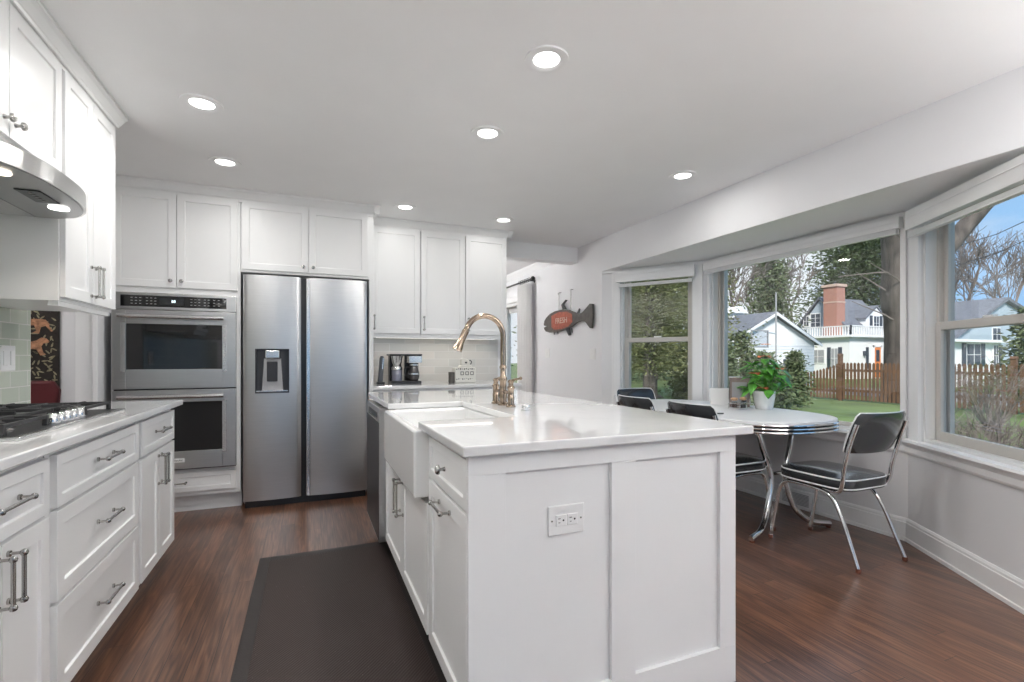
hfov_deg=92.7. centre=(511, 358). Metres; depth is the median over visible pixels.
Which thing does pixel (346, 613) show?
floor mat
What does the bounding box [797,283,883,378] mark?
house
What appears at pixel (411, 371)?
coffee maker
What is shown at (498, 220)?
diffuser
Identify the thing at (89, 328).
trim
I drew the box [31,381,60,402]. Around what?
armchair
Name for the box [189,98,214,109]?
diffuser
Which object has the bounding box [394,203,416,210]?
recessed light
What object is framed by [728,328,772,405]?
juniper shrub
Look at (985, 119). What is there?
wall
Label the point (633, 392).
chair
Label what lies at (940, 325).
window
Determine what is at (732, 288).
cedar tree
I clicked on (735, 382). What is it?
napkin dispenser
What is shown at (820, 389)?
picket fence
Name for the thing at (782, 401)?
juniper shrub
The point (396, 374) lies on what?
jar
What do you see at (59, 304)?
trim
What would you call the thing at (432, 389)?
base cabinet
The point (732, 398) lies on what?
jar
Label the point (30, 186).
range hood
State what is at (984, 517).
wall
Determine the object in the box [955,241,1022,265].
power line
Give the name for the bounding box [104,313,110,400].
wall
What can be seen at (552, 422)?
island countertop
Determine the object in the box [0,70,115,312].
upper cabinet
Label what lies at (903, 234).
trim
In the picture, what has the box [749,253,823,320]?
bare tree
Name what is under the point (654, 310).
cedar tree
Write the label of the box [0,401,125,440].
gas cooktop
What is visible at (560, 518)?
receptacle
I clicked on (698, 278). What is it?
trim
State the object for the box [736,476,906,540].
baseboard
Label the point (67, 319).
wall
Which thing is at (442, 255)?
upper cabinet
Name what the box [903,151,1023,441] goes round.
trim
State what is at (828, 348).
shutter
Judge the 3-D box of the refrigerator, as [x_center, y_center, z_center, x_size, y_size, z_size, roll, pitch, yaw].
[-1.762,0.258,4.213,0.910,1.795,0.737,0,0,-23]
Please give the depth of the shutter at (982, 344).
27.91 m
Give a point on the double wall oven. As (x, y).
(166, 346)
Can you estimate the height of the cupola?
1.450 m
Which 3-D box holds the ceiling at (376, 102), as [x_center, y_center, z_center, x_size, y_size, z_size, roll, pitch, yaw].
[-1.455,-1.360,2.209,7.020,0.150,13.200,0,0,-23]
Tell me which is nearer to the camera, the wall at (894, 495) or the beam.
the wall at (894, 495)
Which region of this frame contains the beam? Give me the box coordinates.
[506,241,577,264]
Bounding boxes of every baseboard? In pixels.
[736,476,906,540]
[905,518,1023,614]
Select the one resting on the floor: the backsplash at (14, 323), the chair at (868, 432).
the chair at (868, 432)
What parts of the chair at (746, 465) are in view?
backrest, leg, seat, leg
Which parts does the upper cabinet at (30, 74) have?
door, knob, knob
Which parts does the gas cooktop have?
burner, knob, knob, knob, knob, knob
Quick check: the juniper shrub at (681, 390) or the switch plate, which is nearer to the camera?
the switch plate
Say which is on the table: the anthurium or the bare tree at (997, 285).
the anthurium
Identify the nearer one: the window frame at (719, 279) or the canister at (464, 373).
the window frame at (719, 279)
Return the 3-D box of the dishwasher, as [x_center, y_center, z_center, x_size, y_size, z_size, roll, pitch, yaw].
[-0.828,0.718,3.087,0.106,0.875,0.605,0,0,-23]
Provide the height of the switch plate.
0.120 m
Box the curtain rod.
[506,276,535,288]
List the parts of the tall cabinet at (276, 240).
door, door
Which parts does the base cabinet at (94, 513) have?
drawer, drawer, drawer, handle, handle, handle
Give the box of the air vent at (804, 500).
[779,486,813,510]
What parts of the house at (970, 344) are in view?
pane, pane, pane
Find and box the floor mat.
[230,542,446,681]
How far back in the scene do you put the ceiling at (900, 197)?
3.18 m
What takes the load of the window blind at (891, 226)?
attached to the wall at (894, 495)
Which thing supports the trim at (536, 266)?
attached to the wall at (985, 119)
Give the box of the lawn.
[511,363,1023,447]
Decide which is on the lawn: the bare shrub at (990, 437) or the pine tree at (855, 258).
the pine tree at (855, 258)
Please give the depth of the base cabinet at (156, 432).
2.44 m
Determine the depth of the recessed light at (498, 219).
4.52 m
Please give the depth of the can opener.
4.54 m
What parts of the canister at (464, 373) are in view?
roof lid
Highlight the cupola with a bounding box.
[728,306,748,317]
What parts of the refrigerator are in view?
door, plate, door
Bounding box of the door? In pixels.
[506,291,533,391]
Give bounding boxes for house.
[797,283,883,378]
[955,297,1023,386]
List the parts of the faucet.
spout, post, post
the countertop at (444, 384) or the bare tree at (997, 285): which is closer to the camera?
the countertop at (444, 384)
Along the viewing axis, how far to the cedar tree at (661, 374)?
35.54 m
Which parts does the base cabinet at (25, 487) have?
door, handle, handle, handle, drawer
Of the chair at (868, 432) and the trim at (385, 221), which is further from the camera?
the trim at (385, 221)
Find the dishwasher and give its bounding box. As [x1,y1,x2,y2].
[367,400,388,542]
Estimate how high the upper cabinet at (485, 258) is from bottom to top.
0.995 m
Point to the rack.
(738, 407)
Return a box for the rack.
[728,402,753,409]
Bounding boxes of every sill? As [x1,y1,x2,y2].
[795,429,905,452]
[901,438,1023,490]
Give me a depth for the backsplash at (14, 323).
2.40 m
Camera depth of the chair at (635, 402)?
3.69 m
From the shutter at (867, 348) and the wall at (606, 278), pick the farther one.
the shutter at (867, 348)
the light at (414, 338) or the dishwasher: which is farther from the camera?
the light at (414, 338)
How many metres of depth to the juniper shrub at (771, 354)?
15.26 m
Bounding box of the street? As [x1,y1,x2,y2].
[806,387,1019,406]
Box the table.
[651,399,838,542]
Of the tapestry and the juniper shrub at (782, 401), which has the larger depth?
the juniper shrub at (782, 401)
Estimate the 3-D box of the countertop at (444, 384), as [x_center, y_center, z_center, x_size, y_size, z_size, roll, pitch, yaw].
[-0.669,0.256,4.729,1.384,0.030,0.641,0,0,-23]
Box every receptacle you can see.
[556,514,565,526]
[567,513,577,524]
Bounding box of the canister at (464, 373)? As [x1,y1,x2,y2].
[448,358,475,382]
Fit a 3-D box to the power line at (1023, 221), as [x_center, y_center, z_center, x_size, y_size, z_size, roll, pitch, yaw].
[22.847,-6.146,22.999,0.034,1.432,6.239,0,0,-16]
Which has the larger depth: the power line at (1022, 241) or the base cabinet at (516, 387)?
the power line at (1022, 241)
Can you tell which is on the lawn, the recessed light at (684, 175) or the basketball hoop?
the basketball hoop
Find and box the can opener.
[376,356,384,383]
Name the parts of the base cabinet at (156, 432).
door, drawer, handle, handle, door, handle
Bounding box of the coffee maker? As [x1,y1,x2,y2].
[387,354,421,383]
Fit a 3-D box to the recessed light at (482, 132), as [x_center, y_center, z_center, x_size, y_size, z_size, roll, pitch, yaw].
[-0.139,-1.280,2.782,0.190,0.010,0.190,0,0,-23]
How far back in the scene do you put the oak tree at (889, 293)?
17.45 m
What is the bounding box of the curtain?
[517,278,531,391]
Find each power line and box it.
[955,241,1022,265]
[962,221,1023,244]
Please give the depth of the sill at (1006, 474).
2.52 m
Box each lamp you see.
[0,169,11,175]
[48,206,69,211]
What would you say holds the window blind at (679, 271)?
attached to the window at (626, 292)
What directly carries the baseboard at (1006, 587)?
attached to the wall at (984, 517)
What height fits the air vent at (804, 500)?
0.130 m
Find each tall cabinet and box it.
[111,187,242,511]
[241,201,372,399]
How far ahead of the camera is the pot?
3.73 m
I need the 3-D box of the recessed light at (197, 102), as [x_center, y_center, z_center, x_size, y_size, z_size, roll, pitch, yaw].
[-1.561,-1.280,2.458,0.190,0.010,0.190,0,0,-23]
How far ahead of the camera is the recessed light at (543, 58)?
2.08 m
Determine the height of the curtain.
2.244 m
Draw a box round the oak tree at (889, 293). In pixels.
[838,206,993,402]
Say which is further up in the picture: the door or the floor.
the door
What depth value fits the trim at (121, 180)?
3.72 m
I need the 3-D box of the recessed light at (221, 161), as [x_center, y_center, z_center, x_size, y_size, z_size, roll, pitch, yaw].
[-1.877,-1.280,3.193,0.190,0.010,0.190,0,0,-23]
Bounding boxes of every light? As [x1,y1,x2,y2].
[179,93,223,113]
[208,156,241,168]
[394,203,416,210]
[414,338,494,339]
[471,125,503,140]
[493,217,512,222]
[524,45,568,72]
[669,170,696,180]
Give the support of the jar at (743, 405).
in the rack
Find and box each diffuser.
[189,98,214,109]
[215,159,234,165]
[398,206,411,208]
[478,129,496,137]
[497,219,508,221]
[533,52,559,67]
[674,173,690,178]
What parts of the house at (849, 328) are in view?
pane, pane, pane, pane, balcony railing, cornice, pane, door frame, door, door pane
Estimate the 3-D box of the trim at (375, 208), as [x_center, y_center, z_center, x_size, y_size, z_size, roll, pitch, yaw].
[-1.196,-1.253,4.259,0.052,0.062,0.360,0,0,-23]
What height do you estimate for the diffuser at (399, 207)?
0.002 m
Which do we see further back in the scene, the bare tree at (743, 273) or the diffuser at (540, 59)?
the bare tree at (743, 273)
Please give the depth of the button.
2.24 m
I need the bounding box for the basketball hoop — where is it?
[751,292,776,359]
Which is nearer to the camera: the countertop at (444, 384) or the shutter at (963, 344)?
the countertop at (444, 384)
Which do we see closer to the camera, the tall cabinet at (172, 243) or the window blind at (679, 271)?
the tall cabinet at (172, 243)
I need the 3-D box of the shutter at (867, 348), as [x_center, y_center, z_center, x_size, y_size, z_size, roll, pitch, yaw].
[27.212,-0.020,37.371,0.280,1.650,0.050,0,0,-23]
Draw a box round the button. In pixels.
[521,405,529,410]
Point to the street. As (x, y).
(849, 387)
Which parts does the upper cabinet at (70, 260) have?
door, handle, handle, door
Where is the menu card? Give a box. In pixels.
[710,388,728,404]
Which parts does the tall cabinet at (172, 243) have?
door, drawer, door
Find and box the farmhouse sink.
[384,407,495,497]
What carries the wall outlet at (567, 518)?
attached to the kitchen island
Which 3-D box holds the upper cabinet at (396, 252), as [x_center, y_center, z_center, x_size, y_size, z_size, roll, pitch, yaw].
[-1.136,-0.708,4.678,0.455,0.995,0.389,0,0,-23]
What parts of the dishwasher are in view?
pocket handle, panel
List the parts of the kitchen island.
door, handle, handle, door, handle, knob, drawer, door, panel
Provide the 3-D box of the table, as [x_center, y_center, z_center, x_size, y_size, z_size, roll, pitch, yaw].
[1.572,0.774,3.834,0.999,0.762,1.753,0,0,-23]
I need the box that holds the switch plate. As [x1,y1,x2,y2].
[0,345,14,370]
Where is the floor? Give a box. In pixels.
[71,489,1023,681]
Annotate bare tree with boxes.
[728,259,803,312]
[728,261,780,306]
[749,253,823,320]
[955,226,1023,301]
[955,227,1023,301]
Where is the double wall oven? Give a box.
[112,291,236,469]
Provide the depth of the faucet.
2.48 m
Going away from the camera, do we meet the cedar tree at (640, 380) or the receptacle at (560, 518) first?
the receptacle at (560, 518)
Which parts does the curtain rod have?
rod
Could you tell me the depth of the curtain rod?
6.82 m
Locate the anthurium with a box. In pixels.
[737,355,792,409]
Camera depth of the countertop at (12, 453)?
1.61 m
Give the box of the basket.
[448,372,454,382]
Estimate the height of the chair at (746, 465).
0.861 m
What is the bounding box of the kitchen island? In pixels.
[386,406,735,681]
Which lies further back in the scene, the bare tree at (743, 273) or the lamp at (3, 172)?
the bare tree at (743, 273)
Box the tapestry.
[31,311,59,386]
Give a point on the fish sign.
(560, 320)
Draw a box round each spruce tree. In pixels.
[739,258,816,347]
[977,307,1023,396]
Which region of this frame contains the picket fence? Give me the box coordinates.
[782,353,1023,414]
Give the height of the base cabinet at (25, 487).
0.882 m
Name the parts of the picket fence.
post, rail, post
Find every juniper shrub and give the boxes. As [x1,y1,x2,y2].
[657,346,687,399]
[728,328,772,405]
[728,342,752,397]
[746,350,794,399]
[768,371,805,410]
[775,348,826,407]
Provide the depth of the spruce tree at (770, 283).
39.42 m
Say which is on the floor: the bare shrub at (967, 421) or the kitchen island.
the kitchen island
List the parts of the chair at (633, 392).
backrest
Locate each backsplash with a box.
[0,307,29,403]
[373,338,497,382]
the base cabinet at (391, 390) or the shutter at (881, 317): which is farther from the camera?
the shutter at (881, 317)
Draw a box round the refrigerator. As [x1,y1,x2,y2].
[243,274,366,507]
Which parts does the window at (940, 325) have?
sash, sash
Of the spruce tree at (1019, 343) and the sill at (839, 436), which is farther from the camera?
the spruce tree at (1019, 343)
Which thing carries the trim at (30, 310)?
attached to the wall
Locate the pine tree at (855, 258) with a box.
[783,238,989,319]
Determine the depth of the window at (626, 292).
5.11 m
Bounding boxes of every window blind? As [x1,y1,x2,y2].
[616,264,694,287]
[703,216,902,273]
[904,154,1023,237]
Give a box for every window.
[621,277,692,399]
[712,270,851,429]
[923,183,1023,467]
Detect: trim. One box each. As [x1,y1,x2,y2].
[8,0,114,127]
[10,0,127,128]
[30,310,30,402]
[47,301,108,315]
[75,312,103,401]
[116,174,380,213]
[373,207,379,219]
[373,216,512,237]
[373,224,506,239]
[373,335,499,339]
[506,262,552,281]
[601,260,706,404]
[707,211,906,437]
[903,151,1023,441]
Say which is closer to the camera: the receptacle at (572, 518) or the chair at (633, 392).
the receptacle at (572, 518)
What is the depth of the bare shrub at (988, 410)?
10.41 m
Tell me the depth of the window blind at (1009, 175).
2.46 m
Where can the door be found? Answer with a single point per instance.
(510, 308)
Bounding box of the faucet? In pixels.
[452,313,521,406]
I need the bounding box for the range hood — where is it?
[0,141,85,218]
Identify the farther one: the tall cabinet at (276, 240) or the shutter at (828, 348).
the shutter at (828, 348)
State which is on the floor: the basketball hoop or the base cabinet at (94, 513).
the base cabinet at (94, 513)
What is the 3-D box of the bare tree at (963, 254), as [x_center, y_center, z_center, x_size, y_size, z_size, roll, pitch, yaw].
[38.624,-5.982,42.160,11.782,15.268,8.803,0,0,-23]
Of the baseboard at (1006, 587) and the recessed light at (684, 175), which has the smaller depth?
the baseboard at (1006, 587)
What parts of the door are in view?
sliding panel, frame, sliding panel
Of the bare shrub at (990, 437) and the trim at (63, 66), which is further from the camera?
the bare shrub at (990, 437)
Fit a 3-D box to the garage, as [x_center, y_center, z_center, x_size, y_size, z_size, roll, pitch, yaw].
[13.302,-0.450,27.412,6.940,4.050,3.690,0,0,-23]
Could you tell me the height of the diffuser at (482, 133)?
0.002 m
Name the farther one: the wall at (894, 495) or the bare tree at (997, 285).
the bare tree at (997, 285)
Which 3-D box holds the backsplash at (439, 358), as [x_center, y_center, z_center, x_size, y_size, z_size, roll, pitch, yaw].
[-0.797,0.012,5.028,1.390,0.458,0.008,0,0,-23]
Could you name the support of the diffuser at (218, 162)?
attached to the recessed light at (221, 161)
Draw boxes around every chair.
[615,388,655,404]
[616,395,655,410]
[666,400,775,530]
[768,410,907,573]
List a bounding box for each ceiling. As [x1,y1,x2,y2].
[40,0,1023,274]
[605,147,1023,270]
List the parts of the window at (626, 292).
sash, sash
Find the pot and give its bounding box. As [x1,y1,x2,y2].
[753,390,775,409]
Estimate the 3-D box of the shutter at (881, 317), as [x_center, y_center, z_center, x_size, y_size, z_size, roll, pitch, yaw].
[29.712,-2.795,39.284,0.300,1.200,0.050,0,0,-23]
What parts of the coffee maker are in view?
lid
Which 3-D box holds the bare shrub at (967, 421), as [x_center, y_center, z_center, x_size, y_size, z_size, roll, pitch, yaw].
[5.673,1.032,6.013,1.510,1.095,1.400,0,0,-23]
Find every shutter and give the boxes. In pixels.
[827,347,830,368]
[866,347,868,368]
[870,315,872,328]
[880,316,882,328]
[962,343,965,365]
[981,343,984,365]
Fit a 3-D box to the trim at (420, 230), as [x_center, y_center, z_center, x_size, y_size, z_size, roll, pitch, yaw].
[-0.744,-1.242,4.865,1.353,0.084,0.346,0,0,-23]
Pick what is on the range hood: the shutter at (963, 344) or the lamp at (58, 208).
the lamp at (58, 208)
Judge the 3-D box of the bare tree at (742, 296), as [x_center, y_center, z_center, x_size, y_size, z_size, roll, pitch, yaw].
[25.585,-4.715,49.402,7.070,12.695,8.668,0,0,34]
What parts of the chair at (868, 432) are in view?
leg, leg, leg, seat, backrest, leg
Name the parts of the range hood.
control plate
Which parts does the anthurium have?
stem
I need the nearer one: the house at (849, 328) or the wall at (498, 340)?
the wall at (498, 340)
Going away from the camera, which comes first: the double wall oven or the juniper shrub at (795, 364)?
the double wall oven
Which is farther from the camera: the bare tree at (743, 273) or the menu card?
the bare tree at (743, 273)
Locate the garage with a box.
[679,312,822,386]
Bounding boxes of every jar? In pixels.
[392,370,401,380]
[731,397,737,407]
[739,397,746,407]
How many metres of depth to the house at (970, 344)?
31.79 m
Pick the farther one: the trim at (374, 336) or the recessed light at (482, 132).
the trim at (374, 336)
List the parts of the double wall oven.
handle, handle, touch panel, door, door, control panel, name plate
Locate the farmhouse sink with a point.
(406, 446)
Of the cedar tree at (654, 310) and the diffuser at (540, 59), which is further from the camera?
the cedar tree at (654, 310)
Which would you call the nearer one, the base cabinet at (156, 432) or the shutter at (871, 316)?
the base cabinet at (156, 432)
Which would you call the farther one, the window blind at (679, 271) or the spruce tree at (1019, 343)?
the spruce tree at (1019, 343)
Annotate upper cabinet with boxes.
[0,0,61,171]
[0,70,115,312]
[373,226,419,335]
[420,231,464,336]
[465,236,505,337]
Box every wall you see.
[60,311,74,402]
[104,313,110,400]
[387,340,499,382]
[506,66,1023,402]
[602,271,706,403]
[711,231,907,517]
[908,226,1023,579]
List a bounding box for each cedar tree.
[511,311,673,381]
[631,270,767,398]
[631,279,685,380]
[664,272,741,379]
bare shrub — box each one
[955,352,1023,430]
[955,402,1023,448]
[956,410,1023,448]
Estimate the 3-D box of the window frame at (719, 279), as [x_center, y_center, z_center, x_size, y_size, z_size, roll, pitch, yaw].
[2.251,-0.193,3.885,0.128,1.405,1.610,0,0,-23]
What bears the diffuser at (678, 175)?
attached to the recessed light at (684, 175)
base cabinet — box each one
[0,456,49,681]
[43,423,138,681]
[134,409,173,584]
[373,389,424,391]
[425,388,472,390]
[473,386,517,389]
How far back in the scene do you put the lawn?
15.59 m
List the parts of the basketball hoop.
backboard frame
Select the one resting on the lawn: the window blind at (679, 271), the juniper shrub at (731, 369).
the juniper shrub at (731, 369)
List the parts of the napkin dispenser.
plate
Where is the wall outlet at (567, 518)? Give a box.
[548,502,583,536]
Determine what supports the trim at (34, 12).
attached to the ceiling at (376, 102)
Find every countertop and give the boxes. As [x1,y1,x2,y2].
[0,400,182,471]
[368,389,753,456]
[373,381,521,389]
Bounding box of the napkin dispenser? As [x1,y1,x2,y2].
[729,376,750,406]
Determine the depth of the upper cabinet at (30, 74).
1.79 m
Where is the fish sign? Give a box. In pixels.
[544,289,593,335]

